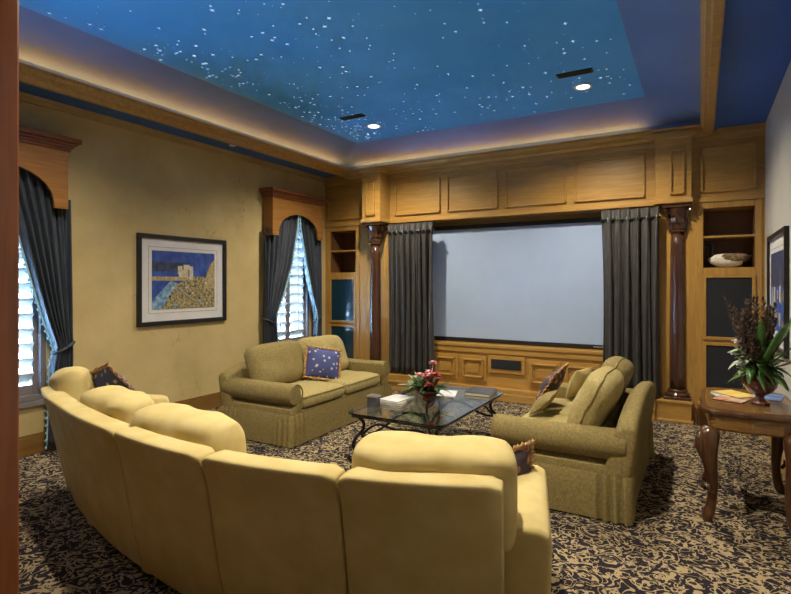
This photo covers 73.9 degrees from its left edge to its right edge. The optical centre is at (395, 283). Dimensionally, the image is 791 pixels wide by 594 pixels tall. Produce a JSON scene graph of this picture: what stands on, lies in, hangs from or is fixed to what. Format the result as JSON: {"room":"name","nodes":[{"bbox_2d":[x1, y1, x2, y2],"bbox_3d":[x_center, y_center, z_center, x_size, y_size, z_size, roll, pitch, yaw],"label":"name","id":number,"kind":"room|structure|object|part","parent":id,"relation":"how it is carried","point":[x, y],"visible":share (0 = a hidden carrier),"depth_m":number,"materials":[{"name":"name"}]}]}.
{"room":"home theater","nodes":[
{"label":"home theater","id":0,"kind":"room"},
{"bbox_2d":[19,101,324,436],"bbox_3d":[-2.818,-0.075,6.143,0.200,3.350,7.200,0,0,30],"label":"wall","id":1,"kind":"structure","parent":0,"point":[123,183],"depth_m":6.00,"materials":[{"name":"yellow paint"}]},
{"bbox_2d":[19,126,81,408],"bbox_3d":[-3.532,-0.115,4.604,0.440,2.530,1.310,0,0,30],"label":"window","id":2,"kind":"structure","parent":1,"relation":"in","point":[32,336],"depth_m":4.94,"materials":[{"name":"paint"}]},
{"bbox_3d":[-3.720,-0.025,4.713,0.005,2.250,0.940,0,0,30],"label":"pane","id":3,"kind":"part","parent":2,"relation":"part of","materials":[{"name":"clear glass"}]},
{"bbox_3d":[-3.536,-0.025,4.849,0.103,2.150,0.420,0,0,30],"label":"shutter panel","id":4,"kind":"part","parent":2,"relation":"part of","materials":[{"name":"paint"}]},
{"bbox_3d":[-3.616,0.000,4.653,0.155,2.300,1.020,0,0,30],"label":"frame","id":5,"kind":"part","parent":2,"relation":"part of","materials":[{"name":"paint"}]},
{"bbox_2d":[19,167,74,449],"bbox_3d":[-3.320,0.206,4.881,0.142,2.735,0.690,0,0,26],"label":"curtain","id":6,"kind":"object","parent":2,"relation":"hanging from","point":[45,231],"visible":0.66,"depth_m":4.98,"materials":[{"name":"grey fabric"}]},
{"bbox_3d":[-3.460,-1.320,4.562,0.275,0.120,1.310,0,0,30],"label":"crown","id":7,"kind":"part","parent":2,"relation":"part of","materials":[{"name":"brown wood"}]},
{"bbox_2d":[19,392,220,457],"bbox_3d":[-2.798,1.505,5.958,0.020,0.190,6.500,0,0,30],"label":"baseboard","id":8,"kind":"structure","parent":1,"relation":"attached to","point":[31,444],"depth_m":5.00,"materials":[{"name":"brown wood"}]},
{"bbox_2d":[19,91,325,181],"bbox_3d":[-2.682,-1.715,6.123,0.055,0.070,6.900,0,0,30],"label":"trim","id":9,"kind":"structure","parent":1,"relation":"attached to","point":[24,97],"depth_m":5.94,"materials":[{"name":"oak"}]},
{"bbox_2d":[136,233,226,326],"bbox_3d":[-2.548,-0.040,6.374,0.035,1.050,1.260,0,0,30],"label":"framed picture","id":10,"kind":"object","parent":1,"relation":"attached to","point":[180,280],"visible":1,"depth_m":6.30,"materials":[{"name":"paper"}]},
{"bbox_2d":[152,250,214,309],"bbox_3d":[-2.550,-0.040,6.375,0.005,0.680,0.890,0,0,30],"label":"artwork","id":11,"kind":"object","parent":10,"relation":"attached to","point":[181,279],"depth_m":6.35},
{"bbox_2d":[259,187,329,340],"bbox_3d":[-1.565,-0.160,7.995,0.440,2.380,1.310,0,0,30],"label":"window","id":12,"kind":"structure","parent":1,"relation":"in","point":[293,318],"depth_m":8.10,"materials":[{"name":"paint"}]},
{"bbox_2d":[262,215,298,343],"bbox_3d":[-1.689,0.221,7.726,0.146,2.707,0.730,0,0,30],"label":"curtain","id":13,"kind":"object","parent":12,"relation":"hanging from","point":[279,250],"visible":0.65,"depth_m":7.62,"materials":[{"name":"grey fabric"}]},
{"bbox_3d":[-1.724,-0.085,7.879,0.010,1.790,0.012,0,0,30],"label":"tilt rod","id":14,"kind":"part","parent":12,"relation":"part of","materials":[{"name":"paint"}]},
{"bbox_3d":[-1.765,-0.085,7.903,0.103,2.030,0.400,0,0,30],"label":"shutter panel","id":15,"kind":"part","parent":12,"relation":"part of","materials":[{"name":"paint"}]},
{"bbox_3d":[-1.742,-0.085,8.121,0.005,2.130,0.900,0,0,30],"label":"pane","id":16,"kind":"part","parent":12,"relation":"part of","materials":[{"name":"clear glass"}]},
{"bbox_3d":[-1.493,-1.290,7.953,0.275,0.120,1.310,0,0,30],"label":"crown","id":17,"kind":"part","parent":12,"relation":"part of","materials":[{"name":"brown wood"}]},
{"bbox_3d":[-1.564,-0.085,8.249,0.103,2.030,0.400,0,0,30],"label":"shutter panel","id":18,"kind":"part","parent":12,"relation":"part of","materials":[{"name":"paint"}]},
{"bbox_3d":[-1.523,-0.085,8.225,0.010,1.790,0.012,0,0,30],"label":"tilt rod","id":19,"kind":"part","parent":12,"relation":"part of","materials":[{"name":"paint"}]},
{"bbox_3d":[-1.639,-0.060,8.061,0.155,2.180,0.980,0,0,30],"label":"frame","id":20,"kind":"part","parent":12,"relation":"part of","materials":[{"name":"paint"}]},
{"bbox_2d":[299,216,321,336],"bbox_3d":[-1.357,0.222,8.296,0.147,2.704,0.591,0,0,30],"label":"curtain","id":21,"kind":"object","parent":12,"relation":"hanging from","point":[311,247],"visible":0.73,"depth_m":8.36,"materials":[{"name":"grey fabric"}]},
{"bbox_2d":[19,0,790,177],"bbox_3d":[-0.111,-1.940,4.602,6.430,0.420,7.250,0,0,30],"label":"ceiling","id":22,"kind":"structure","parent":0,"point":[654,46],"depth_m":4.84,"materials":[{"name":"paint"}]},
{"bbox_2d":[49,3,629,138],"bbox_3d":[-0.151,-2.048,4.619,3.718,0.001,4.799,0,0,30],"label":"stars","id":23,"kind":"object","parent":22,"relation":"attached to","point":[523,3],"visible":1,"depth_m":5.18,"materials":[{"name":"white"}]},
{"bbox_2d":[339,113,365,120],"bbox_3d":[-0.531,-2.041,6.458,0.340,0.018,0.100,0,0,30],"label":"ceiling vent","id":24,"kind":"object","parent":22,"relation":"in","point":[360,115],"visible":1,"depth_m":6.44,"materials":[{"name":"black metal"}]},
{"bbox_2d":[19,0,725,178],"bbox_3d":[-0.116,-1.745,4.582,5.060,0.120,6.170,0,0,30],"label":"trim","id":25,"kind":"structure","parent":22,"relation":"attached to","point":[712,11],"depth_m":5.72,"materials":[{"name":"brown wood"}]},
{"bbox_2d":[367,124,380,128],"bbox_3d":[-0.283,-2.045,6.846,0.188,0.010,0.188,0,0,30],"label":"recessed light","id":26,"kind":"object","parent":22,"relation":"in","point":[372,126],"visible":1,"depth_m":6.85,"materials":[{"name":"white paint"}]},
{"bbox_2d":[556,68,593,78],"bbox_3d":[1.743,-2.041,5.116,0.340,0.018,0.100,0,0,30],"label":"ceiling vent","id":27,"kind":"object","parent":22,"relation":"in","point":[588,70],"visible":1,"depth_m":5.10,"materials":[{"name":"black metal"}]},
{"bbox_2d":[574,83,592,90],"bbox_3d":[1.954,-2.045,5.480,0.188,0.010,0.188,0,0,30],"label":"recessed light","id":28,"kind":"object","parent":22,"relation":"in","point":[585,86],"visible":1,"depth_m":5.47,"materials":[{"name":"white paint"}]},
{"bbox_2d":[19,390,790,593],"bbox_3d":[-0.826,1.660,3.369,6.630,0.120,10.200,0,0,30],"label":"floor","id":29,"kind":"structure","parent":0,"point":[669,548],"depth_m":3.41,"materials":[{"name":"carpet"}]},
{"bbox_2d":[40,366,551,593],"bbox_3d":[-0.902,1.101,3.162,3.714,0.998,1.470,0,0,30],"label":"curved sofa","id":30,"kind":"object","parent":29,"relation":"on","point":[176,489],"visible":0.99,"depth_m":2.22,"materials":[{"name":"yellow fabric"}]},
{"bbox_2d":[49,366,94,401],"bbox_3d":[-2.357,0.801,3.846,0.280,0.398,0.454,0,0,-40],"label":"cushion","id":31,"kind":"object","parent":30,"relation":"on","point":[74,381],"depth_m":3.68,"materials":[{"name":"beige fabric"}]},
{"bbox_2d":[89,361,135,390],"bbox_3d":[-2.088,0.834,3.939,0.704,0.584,0.332,0,0,42],"label":"throw pillow","id":32,"kind":"object","parent":30,"relation":"on","point":[107,376],"visible":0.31,"depth_m":3.75,"materials":[{"name":"blue fabric"}]},
{"bbox_2d":[79,385,154,423],"bbox_3d":[-1.690,0.880,3.239,0.716,0.444,0.299,0,0,40],"label":"cushion","id":33,"kind":"object","parent":30,"relation":"on","point":[117,402],"depth_m":3.10,"materials":[{"name":"beige fabric"}]},
{"bbox_3d":[-2.277,1.167,4.299,0.115,0.787,0.888,0,0,36],"label":"arm","id":34,"kind":"part","parent":30,"relation":"part of"},
{"bbox_2d":[130,403,245,452],"bbox_3d":[-1.078,0.880,2.742,0.756,0.443,0.307,0,0,33],"label":"cushion","id":35,"kind":"object","parent":30,"relation":"on","point":[215,431],"depth_m":2.59,"materials":[{"name":"beige fabric"}]},
{"bbox_2d":[352,431,517,551],"bbox_3d":[0.162,0.865,2.241,0.695,0.401,0.362,0,0,8],"label":"cushion","id":36,"kind":"object","parent":30,"relation":"on","point":[467,499],"depth_m":2.05,"materials":[{"name":"beige fabric"}]},
{"bbox_2d":[513,438,534,475],"bbox_3d":[0.609,0.977,2.725,0.322,0.339,0.109,0,0,-29],"label":"throw pillow","id":37,"kind":"object","parent":30,"relation":"on","point":[523,453],"visible":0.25,"depth_m":2.71,"materials":[{"name":"fabric"}]},
{"bbox_3d":[0.614,1.265,2.485,0.215,0.590,0.841,0,0,14],"label":"arm","id":38,"kind":"part","parent":30,"relation":"part of"},
{"bbox_2d":[219,335,391,447],"bbox_3d":[-0.964,1.124,6.189,1.040,0.928,2.034,0,0,29],"label":"loveseat","id":39,"kind":"object","parent":29,"relation":"on","point":[268,394],"visible":0.79,"depth_m":5.57,"materials":[{"name":"beige fabric"}]},
{"bbox_3d":[-1.387,1.244,5.399,0.925,0.512,0.192,0,0,29],"label":"arm","id":40,"kind":"part","parent":39,"relation":"part of"},
{"bbox_2d":[244,340,304,382],"bbox_3d":[-1.325,0.905,5.910,0.372,0.507,0.863,0,0,29],"label":"cushion","id":41,"kind":"object","parent":39,"relation":"on","point":[280,361],"depth_m":5.75,"materials":[{"name":"beige fabric"}]},
{"bbox_2d":[289,379,344,408],"bbox_3d":[-1.073,1.200,5.798,0.762,0.182,0.782,0,0,29],"label":"seat cushion","id":42,"kind":"object","parent":39,"relation":"on","point":[316,394],"depth_m":5.68,"materials":[{"name":"beige fabric"}]},
{"bbox_2d":[303,345,341,380],"bbox_3d":[-0.852,0.937,6.180,0.520,0.464,0.183,0,0,-23],"label":"throw pillow","id":43,"kind":"object","parent":39,"relation":"on","point":[320,363],"visible":0.98,"depth_m":6.13,"materials":[{"name":"blue fabric"}]},
{"bbox_2d":[298,335,348,369],"bbox_3d":[-0.920,0.901,6.643,0.373,0.507,0.863,0,0,29],"label":"cushion","id":44,"kind":"object","parent":39,"relation":"on","point":[330,341],"depth_m":6.67,"materials":[{"name":"beige fabric"}]},
{"bbox_3d":[-0.951,1.380,6.182,0.850,0.240,1.880,0,0,29],"label":"seat","id":45,"kind":"part","parent":39,"relation":"part of","materials":[{"name":"beige fabric"}]},
{"bbox_2d":[305,370,379,394],"bbox_3d":[-0.690,1.201,6.489,0.763,0.183,0.782,0,0,29],"label":"seat cushion","id":46,"kind":"object","parent":39,"relation":"on","point":[357,382],"depth_m":6.33,"materials":[{"name":"beige fabric"}]},
{"bbox_3d":[-0.519,1.244,6.967,0.925,0.512,0.192,0,0,29],"label":"arm","id":47,"kind":"part","parent":39,"relation":"part of"},
{"bbox_2d":[327,226,359,358],"bbox_3d":[-0.780,0.335,8.739,0.640,2.530,0.425,0,0,30],"label":"bookcase","id":48,"kind":"object","parent":29,"relation":"on","point":[343,243],"visible":0.48,"depth_m":8.62,"materials":[{"name":"brown wood"}]},
{"bbox_3d":[-0.865,0.995,8.592,0.520,0.650,0.025,0,0,30],"label":"door","id":49,"kind":"part","parent":48,"relation":"part of","materials":[{"name":"brown wood"}]},
{"bbox_3d":[-0.864,0.995,8.594,0.450,0.580,0.008,0,0,30],"label":"door panel","id":50,"kind":"part","parent":48,"relation":"part of","materials":[{"name":"blue glass"}]},
{"bbox_3d":[-0.865,0.270,8.592,0.520,0.740,0.025,0,0,30],"label":"door","id":51,"kind":"part","parent":48,"relation":"part of","materials":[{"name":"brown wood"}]},
{"bbox_3d":[-0.864,0.270,8.594,0.450,0.670,0.008,0,0,30],"label":"door panel","id":52,"kind":"part","parent":48,"relation":"part of","materials":[{"name":"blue glass"}]},
{"bbox_3d":[-0.859,0.655,8.603,0.510,0.030,0.020,0,0,30],"label":"rail","id":53,"kind":"part","parent":48,"relation":"part of","materials":[{"name":"brown wood"}]},
{"bbox_3d":[-0.771,-0.532,8.754,0.510,0.025,0.350,0,0,30],"label":"shelf","id":54,"kind":"part","parent":48,"relation":"part of","materials":[{"name":"brown wood"}]},
{"bbox_3d":[-0.765,-0.520,8.765,0.510,0.680,0.355,0,0,30],"label":"panel","id":55,"kind":"part","parent":48,"relation":"part of","materials":[{"name":"brown wood"}]},
{"bbox_2d":[386,373,435,390],"bbox_3d":[0.207,1.480,7.790,0.860,0.240,0.115,0,0,30],"label":"trim","id":56,"kind":"structure","parent":29,"relation":"on","point":[395,379],"depth_m":7.84,"materials":[{"name":"brown wood"}]},
{"bbox_2d":[347,384,503,461],"bbox_3d":[0.356,1.378,5.146,0.970,0.455,1.600,0,0,30],"label":"coffee table","id":57,"kind":"object","parent":29,"relation":"on","point":[439,413],"visible":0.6,"depth_m":4.76,"materials":[{"name":"clear glass"}]},
{"bbox_3d":[-0.352,1.387,4.737,0.178,0.436,0.032,0,0,-23],"label":"leg","id":58,"kind":"part","parent":57,"relation":"part of","materials":[{"name":"metal"}]},
{"bbox_2d":[366,394,380,406],"bbox_3d":[-0.205,1.097,4.928,0.100,0.105,0.100,0,0,30],"label":"box","id":59,"kind":"object","parent":57,"relation":"on","point":[373,400],"visible":1,"depth_m":4.90,"materials":[{"name":"silver metal"}]},
{"bbox_3d":[-0.205,1.052,4.928,0.100,0.015,0.100,0,0,30],"label":"lid","id":60,"kind":"part","parent":59,"relation":"part of","materials":[{"name":"silver metal"}]},
{"bbox_2d":[380,399,412,405],"bbox_3d":[0.004,1.138,5.108,0.240,0.022,0.320,0,0,22],"label":"book","id":61,"kind":"object","parent":57,"relation":"on","point":[381,402],"visible":0.27,"depth_m":4.97,"materials":[{"name":"white paper"}]},
{"bbox_2d":[380,394,413,403],"bbox_3d":[0.012,1.117,5.103,0.220,0.018,0.290,0,0,36],"label":"book","id":62,"kind":"object","parent":61,"relation":"on","point":[396,398],"visible":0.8,"depth_m":5.07,"materials":[{"name":"white paper"}]},
{"bbox_2d":[398,360,452,400],"bbox_3d":[0.280,0.956,5.160,0.530,0.385,0.462,0,0,30],"label":"flower arrangement","id":63,"kind":"object","parent":57,"relation":"on","point":[425,386],"visible":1,"depth_m":5.14,"materials":[{"name":"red plant"}]},
{"bbox_3d":[0.356,1.156,5.146,0.970,0.012,1.600,0,0,30],"label":"glass","id":64,"kind":"part","parent":57,"relation":"part of","materials":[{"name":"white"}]},
{"bbox_2d":[416,389,439,400],"bbox_3d":[0.323,1.097,5.200,0.240,0.104,0.240,0,0,30],"label":"bowl","id":65,"kind":"object","parent":57,"relation":"on","point":[429,394],"depth_m":5.13,"materials":[{"name":"brown ceramic"}]},
{"bbox_2d":[436,390,457,397],"bbox_3d":[0.510,1.143,5.462,0.240,0.012,0.300,0,0,13],"label":"magazine","id":66,"kind":"object","parent":57,"relation":"on","point":[445,393],"visible":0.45,"depth_m":5.44,"materials":[{"name":"white paper"}]},
{"bbox_2d":[464,386,496,396],"bbox_3d":[0.898,1.134,5.514,0.260,0.030,0.340,0,0,24],"label":"book","id":67,"kind":"object","parent":57,"relation":"on","point":[474,391],"visible":1,"depth_m":5.45,"materials":[{"name":"grey paper"}]},
{"bbox_3d":[1.064,1.387,5.556,0.178,0.436,0.032,0,0,-23],"label":"leg","id":68,"kind":"part","parent":57,"relation":"part of","materials":[{"name":"metal"}]},
{"bbox_2d":[392,340,602,404],"bbox_3d":[1.580,1.228,7.327,3.660,0.745,0.460,0,0,30],"label":"base cabinet","id":69,"kind":"object","parent":29,"relation":"on","point":[517,371],"visible":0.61,"depth_m":7.20,"materials":[{"name":"brown wood"}]},
{"bbox_3d":[0.726,1.200,7.678,0.390,0.360,0.048,0,0,30],"label":"drawer","id":70,"kind":"part","parent":69,"relation":"part of","materials":[{"name":"brown wood"}]},
{"bbox_3d":[1.098,1.200,7.463,0.390,0.360,0.048,0,0,30],"label":"drawer","id":71,"kind":"part","parent":69,"relation":"part of","materials":[{"name":"brown wood"}]},
{"bbox_3d":[1.523,1.120,7.229,0.520,0.240,0.025,0,0,30],"label":"slot frame","id":72,"kind":"part","parent":69,"relation":"part of","materials":[{"name":"brown wood"}]},
{"bbox_3d":[1.967,1.200,6.958,0.420,0.360,0.048,0,0,30],"label":"drawer","id":73,"kind":"part","parent":69,"relation":"part of","materials":[{"name":"brown wood"}]},
{"bbox_3d":[2.374,1.200,6.722,0.440,0.360,0.048,0,0,30],"label":"drawer","id":74,"kind":"part","parent":69,"relation":"part of","materials":[{"name":"brown wood"}]},
{"bbox_2d":[491,356,655,525],"bbox_3d":[1.567,1.124,4.455,1.040,0.929,1.811,0,0,30],"label":"loveseat","id":75,"kind":"object","parent":29,"relation":"on","point":[594,447],"visible":0.89,"depth_m":3.71,"materials":[{"name":"beige fabric"}]},
{"bbox_2d":[529,389,557,414],"bbox_3d":[1.266,1.011,4.492,0.196,0.201,0.309,0,0,30],"label":"throw pillow","id":76,"kind":"object","parent":75,"relation":"on","point":[543,401],"visible":1,"depth_m":4.41,"materials":[{"name":"beige fabric"}]},
{"bbox_2d":[531,362,569,408],"bbox_3d":[1.410,0.927,4.779,0.249,0.400,0.450,0,0,33],"label":"throw pillow","id":77,"kind":"object","parent":75,"relation":"on","point":[552,382],"visible":0.65,"depth_m":4.65,"materials":[{"name":"fabric"}]},
{"bbox_3d":[1.162,1.244,3.781,0.925,0.512,0.192,0,0,30],"label":"arm","id":78,"kind":"part","parent":75,"relation":"part of"},
{"bbox_2d":[522,412,613,427],"bbox_3d":[1.315,1.203,4.209,0.762,0.182,0.672,0,0,30],"label":"seat cushion","id":79,"kind":"object","parent":75,"relation":"on","point":[541,416],"depth_m":4.39,"materials":[{"name":"beige fabric"}]},
{"bbox_2d":[528,398,622,427],"bbox_3d":[1.656,1.199,4.797,0.763,0.183,0.672,0,0,30],"label":"seat cushion","id":80,"kind":"object","parent":75,"relation":"on","point":[559,406],"depth_m":4.71,"materials":[{"name":"beige fabric"}]},
{"bbox_2d":[565,367,592,397],"bbox_3d":[1.790,0.960,5.112,0.325,0.282,0.164,0,0,-43],"label":"throw pillow","id":81,"kind":"object","parent":75,"relation":"on","point":[579,377],"visible":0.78,"depth_m":5.01,"materials":[{"name":"beige fabric"}]},
{"bbox_3d":[1.951,1.244,5.141,0.925,0.512,0.192,0,0,30],"label":"arm","id":82,"kind":"part","parent":75,"relation":"part of"},
{"bbox_2d":[567,366,623,426],"bbox_3d":[1.542,0.906,4.053,0.364,0.512,0.753,0,0,30],"label":"cushion","id":83,"kind":"object","parent":75,"relation":"on","point":[594,402],"depth_m":3.77,"materials":[{"name":"beige fabric"}]},
{"bbox_2d":[601,356,633,407],"bbox_3d":[1.897,0.904,4.681,0.384,0.513,0.753,0,0,30],"label":"cushion","id":84,"kind":"object","parent":75,"relation":"on","point":[625,366],"depth_m":4.57,"materials":[{"name":"beige fabric"}]},
{"bbox_2d":[652,402,654,420],"bbox_3d":[2.746,1.480,6.317,0.670,0.240,0.115,0,0,30],"label":"trim","id":85,"kind":"structure","parent":29,"relation":"on","point":[653,415],"depth_m":6.12,"materials":[{"name":"brown wood"}]},
{"bbox_2d":[655,397,693,424],"bbox_3d":[3.247,1.475,6.145,0.410,0.250,0.210,0,0,30],"label":"trim","id":86,"kind":"structure","parent":29,"relation":"on","point":[676,411],"depth_m":6.06,"materials":[{"name":"brown wood"}]},
{"bbox_2d":[663,202,691,401],"bbox_3d":[3.325,0.210,6.199,0.300,2.280,0.290,0,0,30],"label":"column","id":87,"kind":"structure","parent":86,"relation":"on","point":[677,216],"depth_m":6.13,"materials":[{"name":"brown wood"}]},
{"bbox_2d":[697,199,761,422],"bbox_3d":[3.833,0.335,6.063,0.625,2.530,0.425,0,0,30],"label":"bookcase","id":88,"kind":"object","parent":29,"relation":"on","point":[735,226],"visible":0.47,"depth_m":5.99,"materials":[{"name":"brown wood"}]},
{"bbox_3d":[3.753,0.655,5.927,0.495,0.030,0.020,0,0,30],"label":"rail","id":89,"kind":"part","parent":88,"relation":"part of","materials":[{"name":"brown wood"}]},
{"bbox_3d":[3.747,0.995,5.916,0.505,0.650,0.025,0,0,30],"label":"door","id":90,"kind":"part","parent":88,"relation":"part of","materials":[{"name":"brown wood"}]},
{"bbox_3d":[3.748,0.995,5.918,0.435,0.580,0.008,0,0,30],"label":"door panel","id":91,"kind":"part","parent":88,"relation":"part of","materials":[{"name":"fabric"}]},
{"bbox_2d":[704,243,752,267],"bbox_3d":[3.805,-0.328,6.035,0.501,0.290,0.164,0,0,30],"label":"duck decoy","id":92,"kind":"object","parent":88,"relation":"on","point":[727,260],"visible":0.99,"depth_m":5.99,"materials":[{"name":"white wood"}]},
{"bbox_3d":[3.841,-0.532,6.078,0.495,0.025,0.350,0,0,30],"label":"shelf","id":93,"kind":"part","parent":88,"relation":"part of","materials":[{"name":"brown wood"}]},
{"bbox_3d":[3.748,0.270,5.918,0.435,0.670,0.008,0,0,30],"label":"door panel","id":94,"kind":"part","parent":88,"relation":"part of","materials":[{"name":"fabric"}]},
{"bbox_3d":[3.848,-0.520,6.089,0.495,0.680,0.355,0,0,30],"label":"panel","id":95,"kind":"part","parent":88,"relation":"part of","materials":[{"name":"brown wood"}]},
{"bbox_3d":[3.747,0.270,5.916,0.505,0.740,0.025,0,0,30],"label":"door","id":96,"kind":"part","parent":88,"relation":"part of","materials":[{"name":"brown wood"}]},
{"bbox_2d":[695,387,790,532],"bbox_3d":[2.523,1.222,3.785,0.636,0.774,0.952,0,0,30],"label":"console table","id":97,"kind":"object","parent":29,"relation":"on","point":[773,420],"visible":0.95,"depth_m":3.52,"materials":[{"name":"brown wood"}]},
{"bbox_3d":[2.522,1.283,4.255,0.130,0.653,0.137,0,0,-9],"label":"leg","id":98,"kind":"part","parent":97,"relation":"part of","materials":[{"name":"brown wood"}]},
{"bbox_3d":[2.114,1.283,3.552,0.137,0.653,0.130,0,0,-21],"label":"leg","id":99,"kind":"part","parent":97,"relation":"part of","materials":[{"name":"brown wood"}]},
{"bbox_3d":[2.523,0.839,3.785,0.519,0.007,0.876,0,0,30],"label":"inlaid panel","id":100,"kind":"part","parent":97,"relation":"part of","materials":[{"name":"brown wood"}]},
{"bbox_2d":[724,295,790,405],"bbox_3d":[2.532,0.457,3.638,0.436,0.754,0.477,0,0,-44],"label":"arrangement","id":101,"kind":"object","parent":97,"relation":"on","point":[759,375],"visible":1,"depth_m":3.58,"materials":[{"name":"green plant"}]},
{"bbox_3d":[2.478,0.429,3.568,0.062,0.393,0.181,0,0,30],"label":"blade","id":102,"kind":"part","parent":101,"relation":"part of","materials":[{"name":"green plant"}]},
{"bbox_3d":[2.517,0.434,3.497,0.061,0.382,0.297,0,0,3],"label":"blade","id":103,"kind":"part","parent":101,"relation":"part of","materials":[{"name":"green plant"}]},
{"bbox_3d":[2.584,0.459,3.534,0.222,0.332,0.152,0,0,30],"label":"blade","id":104,"kind":"part","parent":101,"relation":"part of","materials":[{"name":"green plant"}]},
{"bbox_3d":[2.652,0.402,3.642,0.253,0.447,0.061,0,0,1],"label":"blade","id":105,"kind":"part","parent":101,"relation":"part of","materials":[{"name":"green plant"}]},
{"bbox_2d":[752,393,783,401],"bbox_3d":[2.732,0.832,3.872,0.190,0.004,0.250,0,0,42],"label":"magazine","id":106,"kind":"object","parent":97,"relation":"on","point":[773,397],"visible":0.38,"depth_m":3.83,"materials":[{"name":"blue paper"}]},
{"bbox_3d":[2.932,1.283,4.018,0.137,0.653,0.130,0,0,-21],"label":"leg","id":107,"kind":"part","parent":97,"relation":"part of","materials":[{"name":"brown wood"}]},
{"bbox_3d":[2.524,1.283,3.315,0.130,0.653,0.137,0,0,-9],"label":"leg","id":108,"kind":"part","parent":97,"relation":"part of","materials":[{"name":"brown wood"}]},
{"bbox_3d":[2.464,0.832,3.889,0.190,0.005,0.250,0,0,16],"label":"magazine","id":109,"kind":"object","parent":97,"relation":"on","visible":0},
{"bbox_2d":[712,394,752,402],"bbox_3d":[2.431,0.827,3.792,0.250,0.004,0.190,0,0,-40],"label":"magazine","id":110,"kind":"object","parent":109,"relation":"on","point":[720,397],"visible":0.89,"depth_m":3.77,"materials":[{"name":"paper"}]},
{"bbox_2d":[711,390,754,397],"bbox_3d":[2.529,0.822,3.920,0.190,0.004,0.250,0,0,-13],"label":"magazine","id":111,"kind":"object","parent":110,"relation":"on","point":[732,393],"visible":0.89,"depth_m":3.92,"materials":[{"name":"yellow paper"}]},
{"bbox_3d":[-0.297,1.475,8.097,0.360,0.250,0.390,0,0,30],"label":"trim","id":112,"kind":"structure","parent":29,"relation":"on","visible":0},
{"bbox_2d":[362,222,388,360],"bbox_3d":[-0.308,0.210,8.098,0.300,2.280,0.290,0,0,30],"label":"column","id":113,"kind":"structure","parent":112,"relation":"on","point":[375,234],"depth_m":8.03,"materials":[{"name":"brown wood"}]},
{"bbox_2d":[765,61,790,453],"bbox_3d":[2.571,-0.075,3.017,0.200,3.350,7.200,0,0,30],"label":"wall","id":114,"kind":"structure","parent":0,"point":[778,122],"depth_m":4.71,"materials":[{"name":"beige paint"}]},
{"bbox_2d":[766,436,785,479],"bbox_3d":[2.401,1.515,2.943,0.020,0.170,6.500,0,0,30],"label":"baseboard","id":115,"kind":"structure","parent":114,"relation":"attached to","point":[767,437],"depth_m":4.38,"materials":[{"name":"brown wood"}]},
{"bbox_2d":[767,226,788,358],"bbox_3d":[3.433,0.070,4.737,0.035,1.060,1.280,0,0,30],"label":"framed picture","id":116,"kind":"object","parent":114,"relation":"attached to","point":[778,242],"visible":0.69,"depth_m":4.55,"materials":[{"name":"black paint"}]},
{"bbox_2d":[771,250,782,331],"bbox_3d":[3.436,0.074,4.735,0.004,0.718,0.930,0,0,30],"label":"artwork","id":117,"kind":"object","parent":116,"relation":"attached to","point":[776,255],"depth_m":4.71},
{"bbox_3d":[-1.880,-0.075,1.553,6.430,3.350,0.200,0,0,30],"label":"wall","id":118,"kind":"structure","parent":0,"visible":0},
{"bbox_2d":[0,0,18,593],"bbox_3d":[-0.222,0.175,0.684,2.250,2.850,0.400,0,0,30],"label":"door","id":119,"kind":"structure","parent":118,"relation":"in","point":[9,9],"depth_m":1.32,"materials":[{"name":"brown wood"}]},
{"bbox_3d":[1.671,-0.075,7.673,6.430,3.350,0.150,0,0,30],"label":"wall","id":120,"kind":"structure","parent":0,"visible":0},
{"bbox_2d":[387,222,434,374],"bbox_3d":[0.224,0.225,7.848,0.811,2.250,0.159,0,0,30],"label":"curtain","id":121,"kind":"object","parent":120,"relation":"hanging from","point":[411,321],"visible":0.99,"depth_m":7.82,"materials":[{"name":"fabric"}]},
{"bbox_3d":[0.223,-0.780,7.848,0.810,0.027,0.028,0,0,30],"label":"rod","id":122,"kind":"part","parent":121,"relation":"part of","materials":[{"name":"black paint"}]},
{"bbox_2d":[433,212,600,226],"bbox_3d":[1.690,-0.025,7.517,3.700,1.810,0.100,0,0,30],"label":"trim","id":123,"kind":"structure","parent":120,"relation":"attached to","point":[585,215],"depth_m":7.42,"materials":[{"name":"brown wood"}]},
{"bbox_2d":[432,217,603,349],"bbox_3d":[1.657,-0.004,7.401,2.580,1.705,0.134,0,0,30],"label":"projection screen","id":124,"kind":"object","parent":120,"relation":"attached to","point":[536,283],"visible":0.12,"depth_m":7.29,"materials":[{"name":"white fabric"}]},
{"bbox_2d":[325,199,764,421],"bbox_3d":[1.535,0.335,7.439,6.030,2.530,0.390,0,0,30],"label":"trim","id":125,"kind":"structure","parent":120,"relation":"attached to","point":[691,234],"depth_m":6.26,"materials":[{"name":"brown wood"}]},
{"bbox_2d":[324,122,765,227],"bbox_3d":[1.448,-1.340,7.288,6.030,0.820,0.740,0,0,30],"label":"wood paneling","id":126,"kind":"structure","parent":120,"relation":"attached to","point":[728,164],"depth_m":6.79,"materials":[{"name":"brown wood"}]},
{"bbox_2d":[600,207,660,398],"bbox_3d":[2.823,0.225,6.340,0.680,2.250,0.167,0,0,30],"label":"curtain","id":127,"kind":"object","parent":120,"relation":"hanging from","point":[630,237],"visible":0.84,"depth_m":6.30,"materials":[{"name":"fabric"}]},
{"bbox_3d":[2.822,-0.780,6.340,0.680,0.027,0.028,0,0,30],"label":"rod","id":128,"kind":"part","parent":127,"relation":"part of","materials":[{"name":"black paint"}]}
]}

